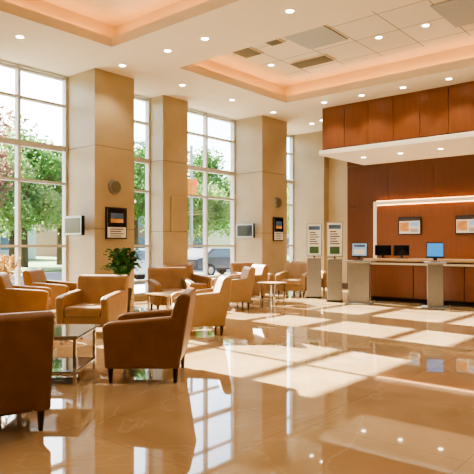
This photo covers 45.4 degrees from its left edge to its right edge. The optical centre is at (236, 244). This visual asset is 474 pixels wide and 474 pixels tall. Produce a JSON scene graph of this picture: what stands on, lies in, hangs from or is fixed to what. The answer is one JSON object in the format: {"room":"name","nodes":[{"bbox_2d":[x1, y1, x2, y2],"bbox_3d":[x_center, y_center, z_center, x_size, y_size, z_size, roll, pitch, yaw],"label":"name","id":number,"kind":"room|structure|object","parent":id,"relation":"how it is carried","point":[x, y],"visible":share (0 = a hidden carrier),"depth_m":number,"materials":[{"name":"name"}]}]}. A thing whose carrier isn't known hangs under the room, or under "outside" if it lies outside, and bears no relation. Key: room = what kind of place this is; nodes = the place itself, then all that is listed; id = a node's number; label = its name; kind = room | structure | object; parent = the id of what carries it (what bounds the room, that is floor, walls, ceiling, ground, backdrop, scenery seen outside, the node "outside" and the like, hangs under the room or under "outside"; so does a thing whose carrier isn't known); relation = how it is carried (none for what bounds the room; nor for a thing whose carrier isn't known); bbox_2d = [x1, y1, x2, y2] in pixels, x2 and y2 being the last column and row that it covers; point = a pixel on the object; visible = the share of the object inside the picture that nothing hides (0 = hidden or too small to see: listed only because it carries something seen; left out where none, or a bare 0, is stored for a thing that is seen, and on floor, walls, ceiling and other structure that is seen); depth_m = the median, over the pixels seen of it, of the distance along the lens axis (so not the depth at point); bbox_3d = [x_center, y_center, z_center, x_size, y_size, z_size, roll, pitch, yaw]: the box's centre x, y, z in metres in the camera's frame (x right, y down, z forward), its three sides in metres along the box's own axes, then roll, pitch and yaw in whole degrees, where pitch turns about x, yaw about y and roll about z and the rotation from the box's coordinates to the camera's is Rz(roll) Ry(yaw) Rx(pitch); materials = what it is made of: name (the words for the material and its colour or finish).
{"room":"hotel lobby","nodes":[
{"label":"hotel lobby","id":0,"kind":"room"},
{"bbox_2d":[0,287,473,473],"bbox_3d":[2.190,1.460,5.096,19.670,0.120,23.000,0,0,40],"label":"floor","id":1,"kind":"structure","parent":0,"point":[301,385],"depth_m":5.04,"materials":[{"name":"tile"}]},
{"bbox_2d":[0,254,19,276],"bbox_3d":[-4.519,0.782,10.800,0.566,1.237,0.546,0,0,28],"label":"plant","id":2,"kind":"object","parent":1,"relation":"on","point":[4,258],"visible":0.39,"depth_m":10.84,"materials":[{"name":"beige"}]},
{"bbox_2d":[0,272,51,313],"bbox_3d":[-3.751,0.945,9.977,0.895,0.910,0.860,0,0,-15],"label":"lounge armchair","id":3,"kind":"object","parent":1,"relation":"on","point":[13,298],"visible":0.74,"depth_m":9.59,"materials":[{"name":"beige leather"}]},
{"bbox_2d":[0,311,54,430],"bbox_3d":[-1.945,0.945,4.321,0.860,0.910,0.895,0,0,-35],"label":"lounge armchair","id":4,"kind":"object","parent":1,"relation":"on","point":[26,338],"visible":1,"depth_m":4.13,"materials":[{"name":"brown leather"}]},
{"bbox_2d":[0,62,67,284],"bbox_3d":[-4.631,-1.200,11.971,0.230,5.200,2.330,0,0,40],"label":"window","id":5,"kind":"structure","parent":1,"relation":"on","point":[17,142],"depth_m":12.12,"materials":[{"name":"white metal"}]},
{"bbox_2d":[22,269,76,308],"bbox_3d":[-3.724,0.945,11.409,0.895,0.910,0.860,0,0,0],"label":"lounge armchair","id":6,"kind":"object","parent":1,"relation":"on","point":[33,277],"visible":0.32,"depth_m":10.99,"materials":[{"name":"beige leather"}]},
{"bbox_2d":[52,324,99,385],"bbox_3d":[-1.989,1.150,6.026,0.850,0.500,0.850,0,0,0],"label":"glass coffee table","id":7,"kind":"object","parent":1,"relation":"on","point":[61,366],"visible":0.58,"depth_m":5.95,"materials":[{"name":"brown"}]},
{"bbox_2d":[55,274,128,327],"bbox_3d":[-2.275,0.945,9.007,0.860,0.910,0.895,0,0,10],"label":"lounge armchair","id":8,"kind":"object","parent":1,"relation":"on","point":[97,299],"visible":0.75,"depth_m":8.90,"materials":[{"name":"beige leather"}]},
{"bbox_2d":[68,68,133,306],"bbox_3d":[-3.164,-1.200,12.961,1.220,5.200,1.080,0,0,40],"label":"stone column","id":9,"kind":"structure","parent":1,"relation":"on","point":[100,102],"depth_m":12.49,"materials":[{"name":"brown stone"}]},
{"bbox_2d":[64,215,84,234],"bbox_3d":[-3.481,-0.420,12.358,0.660,0.420,0.250,0,0,40],"label":"television","id":10,"kind":"object","parent":9,"relation":"attached to","point":[73,225],"visible":1,"depth_m":12.21,"materials":[{"name":"white plastic"}]},
{"bbox_2d":[108,180,121,194],"bbox_3d":[-2.687,-1.280,12.529,0.067,0.340,0.340,0,0,40],"label":"wall speaker","id":11,"kind":"object","parent":9,"relation":"attached to","point":[114,186],"visible":1,"depth_m":12.49,"materials":[{"name":"metal"}]},
{"bbox_2d":[105,207,126,238],"bbox_3d":[-2.669,-0.480,12.553,0.053,0.700,0.570,0,0,40],"label":"framed poster","id":12,"kind":"object","parent":9,"relation":"attached to","point":[115,218],"visible":1,"depth_m":12.51,"materials":[{"name":"black plastic"}]},
{"bbox_2d":[101,247,142,311],"bbox_3d":[-2.331,0.724,11.650,0.773,1.352,0.807,0,0,40],"label":"potted fern","id":13,"kind":"object","parent":1,"relation":"on","point":[121,264],"visible":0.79,"depth_m":11.53,"materials":[{"name":"green plant"}]},
{"bbox_2d":[134,96,150,300],"bbox_3d":[-2.735,-1.200,14.198,0.230,5.200,1.360,0,0,40],"label":"window","id":14,"kind":"structure","parent":1,"relation":"on","point":[147,160],"depth_m":14.64,"materials":[{"name":"white metal"}]},
{"bbox_2d":[102,288,196,382],"bbox_3d":[-0.915,0.945,6.130,0.895,0.910,0.860,0,0,0],"label":"lounge armchair","id":15,"kind":"object","parent":1,"relation":"on","point":[152,339],"visible":1,"depth_m":5.70,"materials":[{"name":"brown leather"}]},
{"bbox_2d":[145,291,174,310],"bbox_3d":[-1.262,1.140,10.397,0.600,0.520,0.600,0,0,40],"label":"side table","id":16,"kind":"object","parent":1,"relation":"on","point":[167,294],"visible":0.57,"depth_m":10.29,"materials":[{"name":"laminate"}]},
{"bbox_2d":[151,95,187,266],"bbox_3d":[-1.849,-1.200,14.915,0.690,5.200,0.880,0,0,40],"label":"stone column","id":17,"kind":"structure","parent":1,"relation":"on","point":[169,115],"depth_m":14.58,"materials":[{"name":"brown stone"}]},
{"bbox_2d":[171,196,183,231],"bbox_3d":[-1.547,-0.800,14.710,0.036,0.900,0.440,0,0,40],"label":"wall panel","id":18,"kind":"object","parent":17,"relation":"attached to","point":[177,203],"visible":1,"depth_m":14.70,"materials":[{"name":"beige stone"}]},
{"bbox_2d":[188,146,192,165],"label":"traffic light","id":19,"kind":"object","parent":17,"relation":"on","point":[191,147],"depth_m":30.94,"materials":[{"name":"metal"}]},
{"bbox_2d":[148,267,195,309],"bbox_3d":[-1.412,0.945,12.127,0.860,0.910,0.895,0,0,-20],"label":"lounge armchair","id":20,"kind":"object","parent":1,"relation":"on","point":[160,279],"visible":0.59,"depth_m":12.28,"materials":[{"name":"beige leather"}]},
{"bbox_2d":[163,264,211,289],"bbox_3d":[-1.227,0.945,14.049,0.860,0.910,0.895,0,0,-45],"label":"lounge armchair","id":21,"kind":"object","parent":1,"relation":"on","point":[201,281],"visible":0.38,"depth_m":14.17,"materials":[{"name":"beige leather"}]},
{"bbox_2d":[171,274,231,335],"bbox_3d":[-0.584,0.945,9.072,0.895,0.910,0.860,0,0,-10],"label":"lounge armchair","id":22,"kind":"object","parent":1,"relation":"on","point":[211,305],"visible":0.78,"depth_m":8.69,"materials":[{"name":"beige leather"}]},
{"bbox_2d":[188,110,234,277],"bbox_3d":[-0.914,-1.200,16.338,0.230,5.200,2.500,0,0,40],"label":"window","id":23,"kind":"structure","parent":1,"relation":"on","point":[204,169],"depth_m":16.34,"materials":[{"name":"white metal"}]},
{"bbox_2d":[211,266,255,308],"bbox_3d":[-0.098,0.945,12.729,0.895,0.910,0.860,0,0,-10],"label":"lounge armchair","id":24,"kind":"object","parent":1,"relation":"on","point":[242,285],"visible":0.73,"depth_m":12.34,"materials":[{"name":"beige leather"}]},
{"bbox_2d":[227,264,268,301],"bbox_3d":[0.237,0.945,14.288,0.895,0.910,0.860,0,0,-20],"label":"lounge armchair","id":25,"kind":"object","parent":1,"relation":"on","point":[261,274],"visible":0.45,"depth_m":13.99,"materials":[{"name":"beige leather"}]},
{"bbox_2d":[229,262,272,295],"bbox_3d":[0.392,0.945,15.564,0.860,0.910,0.895,0,0,-40],"label":"lounge armchair","id":26,"kind":"object","parent":1,"relation":"on","point":[235,268],"visible":0.33,"depth_m":15.55,"materials":[{"name":"beige leather"}]},
{"bbox_2d":[230,115,286,292],"bbox_3d":[0.671,-1.200,17.452,1.240,5.200,1.250,0,0,40],"label":"stone column","id":27,"kind":"structure","parent":1,"relation":"on","point":[260,141],"depth_m":16.95,"materials":[{"name":"brown stone"}]},
{"bbox_2d":[236,223,254,237],"bbox_3d":[0.299,-0.420,16.783,0.660,0.420,0.250,0,0,40],"label":"television","id":28,"kind":"object","parent":27,"relation":"attached to","point":[242,230],"visible":1,"depth_m":16.66,"materials":[{"name":"white plastic"}]},
{"bbox_2d":[273,217,282,240],"bbox_3d":[1.248,-0.480,17.125,0.053,0.720,0.500,0,0,40],"label":"framed poster","id":29,"kind":"object","parent":27,"relation":"attached to","point":[277,221],"visible":1,"depth_m":17.08,"materials":[{"name":"black plastic"}]},
{"bbox_2d":[274,197,281,207],"bbox_3d":[1.250,-1.280,17.123,0.067,0.340,0.340,0,0,40],"label":"wall speaker","id":30,"kind":"object","parent":27,"relation":"attached to","point":[277,202],"visible":1,"depth_m":17.07,"materials":[{"name":"metal"}]},
{"bbox_2d":[258,281,286,305],"bbox_3d":[0.837,1.140,13.404,0.500,0.520,0.500,0,0,40],"label":"side table","id":31,"kind":"object","parent":1,"relation":"on","point":[270,283],"visible":1,"depth_m":13.32,"materials":[{"name":"laminate"}]},
{"bbox_2d":[276,262,306,296],"bbox_3d":[1.627,0.945,15.737,0.860,0.910,0.895,0,0,25],"label":"lounge armchair","id":32,"kind":"object","parent":1,"relation":"on","point":[295,273],"visible":0.69,"depth_m":15.52,"materials":[{"name":"beige leather"}]},
{"bbox_2d":[291,261,326,292],"bbox_3d":[2.141,0.945,16.989,0.860,0.910,0.895,0,0,-10],"label":"lounge armchair","id":33,"kind":"object","parent":1,"relation":"on","point":[323,273],"visible":0.19,"depth_m":16.63,"materials":[{"name":"beige leather"}]},
{"bbox_2d":[306,223,321,297],"bbox_3d":[2.051,0.415,15.062,0.400,1.970,0.360,0,0,10],"label":"stand","id":34,"kind":"object","parent":1,"relation":"on","point":[314,231],"visible":1,"depth_m":14.94,"materials":[{"name":"metal"}]},
{"bbox_2d":[326,222,342,301],"bbox_3d":[2.428,0.415,14.085,0.400,1.970,0.360,0,0,10],"label":"stand","id":35,"kind":"object","parent":1,"relation":"on","point":[334,229],"visible":1,"depth_m":13.96,"materials":[{"name":"metal"}]},
{"bbox_2d":[345,243,372,304],"bbox_3d":[2.919,0.671,13.536,0.620,1.458,0.600,0,0,20],"label":"kiosk","id":36,"kind":"object","parent":1,"relation":"on","point":[359,279],"visible":1,"depth_m":13.44,"materials":[{"name":"metal"}]},
{"bbox_2d":[363,258,473,306],"bbox_3d":[6.904,0.870,12.193,8.470,1.060,1.480,0,0,40],"label":"reception counter","id":37,"kind":"object","parent":1,"relation":"on","point":[392,279],"depth_m":13.59,"materials":[{"name":"brown wood"}]},
{"bbox_2d":[375,245,390,257],"bbox_3d":[3.773,0.170,14.648,0.420,0.340,0.220,0,0,5],"label":"monitor","id":38,"kind":"object","parent":37,"relation":"on","point":[382,250],"visible":0.85,"depth_m":14.62,"materials":[{"name":"black plastic"}]},
{"bbox_2d":[393,245,408,258],"bbox_3d":[4.154,0.170,14.323,0.420,0.340,0.220,0,0,-10],"label":"monitor","id":39,"kind":"object","parent":37,"relation":"on","point":[398,250],"visible":1,"depth_m":14.30,"materials":[{"name":"black plastic"}]},
{"bbox_2d":[421,242,449,309],"bbox_3d":[4.411,0.671,12.620,0.580,1.458,0.600,0,0,18],"label":"kiosk","id":40,"kind":"object","parent":1,"relation":"on","point":[434,250],"visible":1,"depth_m":12.53,"materials":[{"name":"metal"}]},
{"bbox_2d":[0,0,473,134],"bbox_3d":[2.190,-4.100,5.096,19.670,0.600,23.000,0,0,40],"label":"ceiling","id":41,"kind":"structure","parent":0,"point":[63,38],"depth_m":11.55,"materials":[{"name":"paint"}]},
{"bbox_2d":[14,34,25,38],"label":"recessed light","id":42,"kind":"object","parent":41,"relation":"in","point":[20,36],"depth_m":10.29,"materials":[{"name":"beige"}]},
{"bbox_2d":[200,36,209,39],"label":"recessed light","id":43,"kind":"object","parent":41,"relation":"in","point":[203,37],"depth_m":10.39,"materials":[{"name":"beige"}]},
{"bbox_2d":[284,8,295,12],"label":"recessed light","id":44,"kind":"object","parent":41,"relation":"in","point":[286,10],"depth_m":9.15,"materials":[{"name":"beige"}]},
{"bbox_2d":[374,35,383,38],"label":"recessed light","id":45,"kind":"object","parent":41,"relation":"in","point":[378,36],"depth_m":11.77,"materials":[{"name":"beige"}]},
{"bbox_2d":[319,81,473,164],"bbox_3d":[9.411,-3.147,11.451,16.490,1.295,2.640,0,0,40],"label":"bulkhead","id":46,"kind":"object","parent":41,"relation":"attached to","point":[415,124],"visible":1,"depth_m":14.48,"materials":[{"name":"brown wood"}]},
{"bbox_2d":[421,23,430,26],"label":"recessed light","id":47,"kind":"object","parent":41,"relation":"in","point":[424,24],"depth_m":11.11,"materials":[{"name":"beige"}]},
{"bbox_2d":[232,47,263,57],"bbox_3d":[0.092,-4.308,12.528,0.500,0.045,1.000,0,0,40],"label":"ceiling air vent","id":48,"kind":"object","parent":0,"point":[248,52],"depth_m":12.65,"materials":[{"name":"brown metal"}]},
{"bbox_2d":[266,38,285,45],"bbox_3d":[0.609,-4.308,11.825,0.350,0.045,0.900,0,0,40],"label":"ceiling air vent","id":49,"kind":"object","parent":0,"point":[278,41],"depth_m":12.00,"materials":[{"name":"brown metal"}]},
{"bbox_2d":[288,54,335,68],"bbox_3d":[1.765,-4.308,13.337,1.000,0.045,0.500,0,0,40],"label":"ceiling air vent","id":50,"kind":"object","parent":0,"point":[323,58],"depth_m":13.24,"materials":[{"name":"brown metal"}]},
{"bbox_2d":[284,25,347,49],"bbox_3d":[1.543,-4.315,11.687,0.950,0.030,1.300,0,0,40],"label":"ceiling light panel","id":51,"kind":"object","parent":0,"point":[320,36],"depth_m":11.75,"materials":[{"name":"white plastic"}]},
{"bbox_2d":[294,131,347,287],"bbox_3d":[9.363,-1.200,13.678,19.470,5.200,0.630,0,0,40],"label":"wall","id":52,"kind":"structure","parent":0,"point":[320,182],"depth_m":19.01,"materials":[{"name":"beige paint"}]},
{"bbox_2d":[287,135,293,261],"bbox_3d":[1.306,-1.200,18.947,0.230,5.200,1.850,0,0,40],"label":"window","id":53,"kind":"structure","parent":52,"relation":"in","point":[290,181],"depth_m":19.59,"materials":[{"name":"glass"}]},
{"bbox_2d":[347,154,473,288],"bbox_3d":[10.097,-1.200,12.712,17.100,5.200,0.150,0,0,40],"label":"wall","id":54,"kind":"structure","parent":0,"point":[453,176],"depth_m":17.13,"materials":[{"name":"brown wood"}]},
{"bbox_2d":[373,196,473,258],"bbox_3d":[8.069,0.028,14.172,10.080,2.745,0.245,0,0,40],"label":"panel","id":55,"kind":"object","parent":54,"relation":"attached to","point":[438,215],"visible":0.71,"depth_m":16.32,"materials":[{"name":"brown wood"}]},
{"bbox_2d":[398,217,421,234],"bbox_3d":[5.068,-0.560,16.631,0.700,0.520,0.050,0,0,40],"label":"framed notice","id":56,"kind":"object","parent":55,"relation":"attached to","point":[406,225],"visible":1,"depth_m":16.61,"materials":[{"name":"paper"}]},
{"bbox_2d":[455,215,473,233],"bbox_3d":[6.339,-0.560,15.549,0.700,0.520,0.050,0,0,40],"label":"framed notice","id":57,"kind":"object","parent":55,"relation":"attached to","point":[464,224],"visible":1,"depth_m":15.59,"materials":[{"name":"white paper"}]},
{"bbox_2d":[430,0,473,27],"bbox_3d":[4.270,-4.315,10.417,0.950,0.030,1.300,0,0,40],"label":"ceiling light panel","id":58,"kind":"object","parent":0,"point":[459,13],"depth_m":10.44,"materials":[{"name":"white plastic"}]},
{"label":"outside","id":59,"kind":"structure","parent":0,"visible":0},
{"bbox_2d":[0,254,288,272],"bbox_3d":[-26.978,1.650,114.879,130.000,0.300,300.000,0,0,40],"label":"lawn","id":60,"kind":"structure","parent":59,"point":[48,264],"depth_m":43.61,"materials":[{"name":"green plant"}]},
{"bbox_2d":[0,159,13,210],"bbox_3d":[-16.717,-3.354,31.900,7.457,9.707,6.691,0,0,44],"label":"street tree","id":61,"kind":"object","parent":60,"relation":"on","point":[10,193],"visible":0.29,"depth_m":31.85,"materials":[{"name":"green plant"}]},
{"bbox_2d":[0,219,35,258],"bbox_3d":[-34.253,-1.650,55.414,10.400,6.300,26.400,0,0,40],"label":"building","id":62,"kind":"structure","parent":60,"relation":"on","point":[31,237],"depth_m":61.46,"materials":[{"name":"beige"}]},
{"bbox_2d":[0,145,61,269],"bbox_3d":[-13.152,-2.250,33.486,6.853,7.500,7.010,0,0,40],"label":"street tree","id":63,"kind":"object","parent":60,"relation":"on","point":[30,197],"visible":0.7,"depth_m":33.50,"materials":[{"name":"green plant"}]},
{"bbox_2d":[0,112,61,266],"bbox_3d":[-14.193,-3.548,38.293,6.951,10.096,7.806,0,0,-26],"label":"street tree","id":64,"kind":"object","parent":60,"relation":"on","point":[50,161],"visible":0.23,"depth_m":38.40,"materials":[{"name":"green plant"}]},
{"bbox_2d":[1,141,61,264],"bbox_3d":[-13.560,-3.273,42.593,8.922,9.545,8.722,0,0,25],"label":"street tree","id":65,"kind":"object","parent":60,"relation":"on","point":[59,230],"visible":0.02,"depth_m":42.66,"materials":[{"name":"green plant"}]},
{"bbox_2d":[36,212,202,256],"bbox_3d":[-16.559,-2.150,82.376,10.400,7.300,24.400,0,0,40],"label":"building","id":66,"kind":"structure","parent":60,"relation":"on","point":[46,237],"depth_m":74.33,"materials":[{"name":"brick"}]},
{"bbox_2d":[134,137,189,248],"bbox_3d":[-8.123,-3.548,43.550,7.756,10.096,6.958,0,0,36],"label":"street tree","id":67,"kind":"object","parent":60,"relation":"on","point":[139,171],"visible":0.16,"depth_m":41.74,"materials":[{"name":"green plant"}]},
{"bbox_2d":[140,178,229,248],"bbox_3d":[-3.725,-1.909,43.551,6.230,6.818,6.372,0,0,-40],"label":"street tree","id":68,"kind":"object","parent":60,"relation":"on","point":[216,213],"visible":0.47,"depth_m":43.05,"materials":[{"name":"green plant"}]},
{"bbox_2d":[143,146,229,244],"bbox_3d":[-4.471,-3.936,50.638,8.406,10.872,7.485,0,0,2],"label":"street tree","id":69,"kind":"object","parent":60,"relation":"on","point":[198,160],"visible":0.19,"depth_m":49.56,"materials":[{"name":"green plant"}]},
{"bbox_2d":[211,177,229,237],"bbox_3d":[0.706,-2.591,52.952,7.647,8.182,7.476,0,0,-10],"label":"street tree","id":70,"kind":"object","parent":60,"relation":"on","point":[228,178],"visible":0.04,"depth_m":50.95,"materials":[{"name":"green plant"}]},
{"bbox_2d":[218,170,230,233],"bbox_3d":[1.085,-3.548,60.027,6.958,10.096,7.756,0,0,39],"label":"street tree","id":71,"kind":"object","parent":60,"relation":"on","point":[228,224],"visible":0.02,"depth_m":59.06,"materials":[{"name":"green plant"}]},
{"bbox_2d":[208,225,288,253],"bbox_3d":[8.750,-2.150,102.856,12.400,7.300,30.400,0,0,40],"label":"building","id":72,"kind":"structure","parent":60,"relation":"on","point":[212,240],"depth_m":93.19,"materials":[{"name":"beige"}]},
{"bbox_2d":[287,187,288,234],"bbox_3d":[5.983,-2.591,62.881,7.476,8.182,7.647,0,0,-14],"label":"street tree","id":73,"kind":"object","parent":60,"relation":"on","point":[287,187],"visible":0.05,"depth_m":61.63,"materials":[{"name":"green plant"}]},
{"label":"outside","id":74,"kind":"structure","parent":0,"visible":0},
{"bbox_2d":[10,269,229,285],"bbox_3d":[8.219,1.686,45.530,13.500,0.228,160.000,0,0,40],"label":"ground","id":75,"kind":"structure","parent":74,"point":[56,276],"depth_m":29.37,"materials":[{"name":"concrete"}]},
{"bbox_2d":[0,100,22,212],"bbox_3d":[-11.560,-2.647,23.468,6.299,8.295,6.053,0,0,44],"label":"street tree","id":76,"kind":"object","parent":75,"relation":"on","point":[3,155],"visible":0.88,"depth_m":23.61,"materials":[{"name":"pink plant"}]},
{"bbox_2d":[134,249,144,279],"bbox_3d":[-4.617,0.870,23.890,1.832,1.419,4.487,0,0,40],"label":"car","id":77,"kind":"object","parent":75,"relation":"on","point":[140,274],"visible":0.15,"depth_m":23.41,"materials":[{"name":"grey paint"}]},
{"bbox_2d":[188,170,196,247],"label":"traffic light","id":78,"kind":"object","parent":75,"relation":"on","point":[192,185],"depth_m":30.92,"materials":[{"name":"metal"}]},
{"bbox_2d":[188,248,229,275],"bbox_3d":[-1.102,0.870,29.563,1.832,1.419,4.487,0,0,40],"label":"car","id":79,"kind":"object","parent":75,"relation":"on","point":[218,258],"visible":0.44,"depth_m":28.33,"materials":[{"name":"grey paint"}]},
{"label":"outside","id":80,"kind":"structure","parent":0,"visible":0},
{"bbox_2d":[134,284,144,292],"bbox_3d":[5.534,1.590,28.119,4.980,0.220,90.000,0,0,40],"label":"ground","id":81,"kind":"structure","parent":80,"point":[137,288],"depth_m":19.29,"materials":[{"name":"white concrete"}]}
]}

